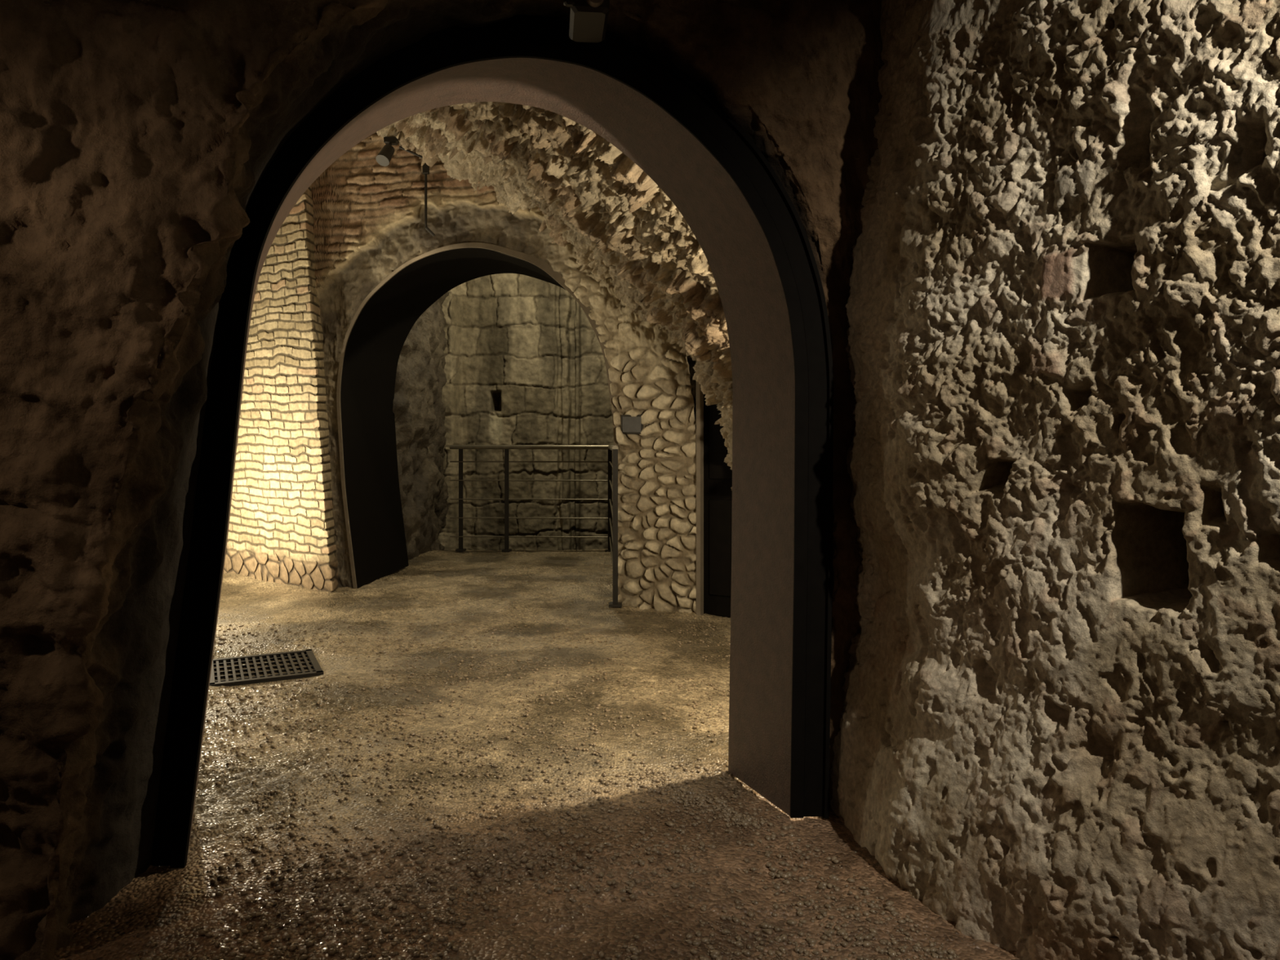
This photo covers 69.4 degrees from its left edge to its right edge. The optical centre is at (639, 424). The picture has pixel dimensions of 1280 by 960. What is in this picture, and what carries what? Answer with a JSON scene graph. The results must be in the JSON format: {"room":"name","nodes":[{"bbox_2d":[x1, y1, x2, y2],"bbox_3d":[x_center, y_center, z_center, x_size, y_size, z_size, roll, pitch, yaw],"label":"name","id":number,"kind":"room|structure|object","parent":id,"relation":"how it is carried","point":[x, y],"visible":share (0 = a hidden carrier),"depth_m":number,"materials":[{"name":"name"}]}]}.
{"room":"underground passage","nodes":[
{"label":"underground passage","id":0,"kind":"room"},
{"bbox_2d":[223,185,338,592],"bbox_3d":[-4.250,-0.775,8.915,3.402,4.450,2.494,0,0,0],"label":"wall","id":1,"kind":"structure","parent":0,"point":[282,531],"depth_m":8.02,"materials":[{"name":"brick"}]},
{"bbox_2d":[392,291,448,559],"bbox_3d":[-2.482,-0.150,10.530,0.518,6.100,3.378,0,0,3],"label":"wall","id":2,"kind":"structure","parent":0,"point":[419,409],"depth_m":9.94,"materials":[{"name":"beige stone"}]},
{"bbox_2d":[0,0,884,959],"bbox_3d":[-0.945,-0.748,2.741,4.308,4.356,0.709,0,0,-11],"label":"wall","id":3,"kind":"structure","parent":0,"point":[138,138],"depth_m":2.43,"materials":[{"name":"brown stone"}]},
{"bbox_2d":[150,15,833,867],"bbox_3d":[-0.508,0.011,3.330,2.382,2.777,0.505,0,0,-9],"label":"frame","id":4,"kind":"object","parent":3,"relation":"attached to","point":[753,238],"visible":0.9,"depth_m":3.29,"materials":[{"name":"black metal"}]},
{"bbox_2d":[563,0,609,42],"bbox_3d":[-0.165,-1.325,2.944,0.142,0.110,0.290,0,0,0],"label":"wall sensor","id":5,"kind":"object","parent":3,"relation":"attached to","point":[588,19],"visible":1,"depth_m":2.90,"materials":[{"name":"grey plastic"}]},
{"bbox_2d":[336,242,619,595],"bbox_3d":[-1.354,-0.129,8.253,2.913,3.059,1.385,0,0,15],"label":"door frame","id":6,"kind":"structure","parent":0,"point":[375,339],"depth_m":8.33,"materials":[{"name":"black metal"}]},
{"bbox_2d":[311,132,696,613],"bbox_3d":[-1.250,-0.880,7.499,3.625,4.641,0.262,0,0,19],"label":"wall","id":7,"kind":"structure","parent":0,"point":[368,215],"depth_m":7.42,"materials":[{"name":"beige stone"}]},
{"bbox_2d":[375,136,435,236],"bbox_3d":[-1.898,-1.938,7.483,0.412,0.774,0.334,0,0,0],"label":"ceiling spotlight","id":8,"kind":"object","parent":7,"relation":"attached to","point":[384,157],"depth_m":7.46,"materials":[{"name":"black metal"}]},
{"bbox_2d":[621,414,643,434],"bbox_3d":[-0.062,0.000,7.096,0.190,0.150,0.029,0,0,29],"label":"plaque","id":9,"kind":"object","parent":7,"relation":"attached to","point":[630,424],"visible":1,"depth_m":7.08,"materials":[{"name":"metal"}]},
{"bbox_2d":[696,360,732,617],"bbox_3d":[0.713,0.455,6.686,0.650,1.970,0.100,0,0,29],"label":"door","id":10,"kind":"structure","parent":7,"relation":"in","point":[713,475],"depth_m":6.77,"materials":[{"name":"black metal"}]},
{"bbox_2d":[438,273,613,551],"bbox_3d":[-1.150,-0.200,12.017,3.500,6.400,0.671,0,0,0],"label":"wall","id":11,"kind":"structure","parent":0,"point":[525,364],"depth_m":11.96,"materials":[{"name":"beige stone"}]},
{"bbox_2d":[35,548,1021,959],"bbox_3d":[-1.500,1.406,4.425,9.400,0.068,11.850,0,0,0],"label":"floor","id":12,"kind":"structure","parent":0,"point":[543,591],"depth_m":3.54,"materials":[{"name":"beige concrete"}]},
{"bbox_2d":[209,648,324,686],"bbox_3d":[-2.200,1.426,5.400,0.600,0.034,0.600,0,0,-26],"label":"drain grate","id":13,"kind":"object","parent":12,"relation":"on","point":[317,670],"visible":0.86,"depth_m":5.38,"materials":[{"name":"metal"}]},
{"bbox_2d":[449,444,622,607],"bbox_3d":[-1.120,0.785,8.668,1.961,1.249,3.195,0,0,0],"label":"railing","id":14,"kind":"object","parent":12,"relation":"on","point":[612,536],"visible":1,"depth_m":10.16,"materials":[{"name":"metal"}]},
{"bbox_2d":[132,620,959,959],"bbox_3d":[-1.524,1.402,4.445,4.972,0.068,4.232,0,0,0],"label":"pebbles","id":15,"kind":"object","parent":12,"relation":"on","point":[257,949],"visible":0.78,"depth_m":3.02,"materials":[{"name":"beige gravel"}]},
{"bbox_2d":[376,102,858,490],"bbox_3d":[-1.990,-0.713,6.502,7.575,4.330,7.604,0,0,0],"label":"ceiling","id":16,"kind":"structure","parent":0,"point":[620,224],"depth_m":5.78,"materials":[{"name":"stone"}]},
{"bbox_2d":[829,0,1279,959],"bbox_3d":[1.531,-0.274,1.904,1.734,3.454,3.343,0,0,0],"label":"wall","id":17,"kind":"structure","parent":0,"point":[1059,734],"depth_m":2.41,"materials":[{"name":"stone"}]}
]}

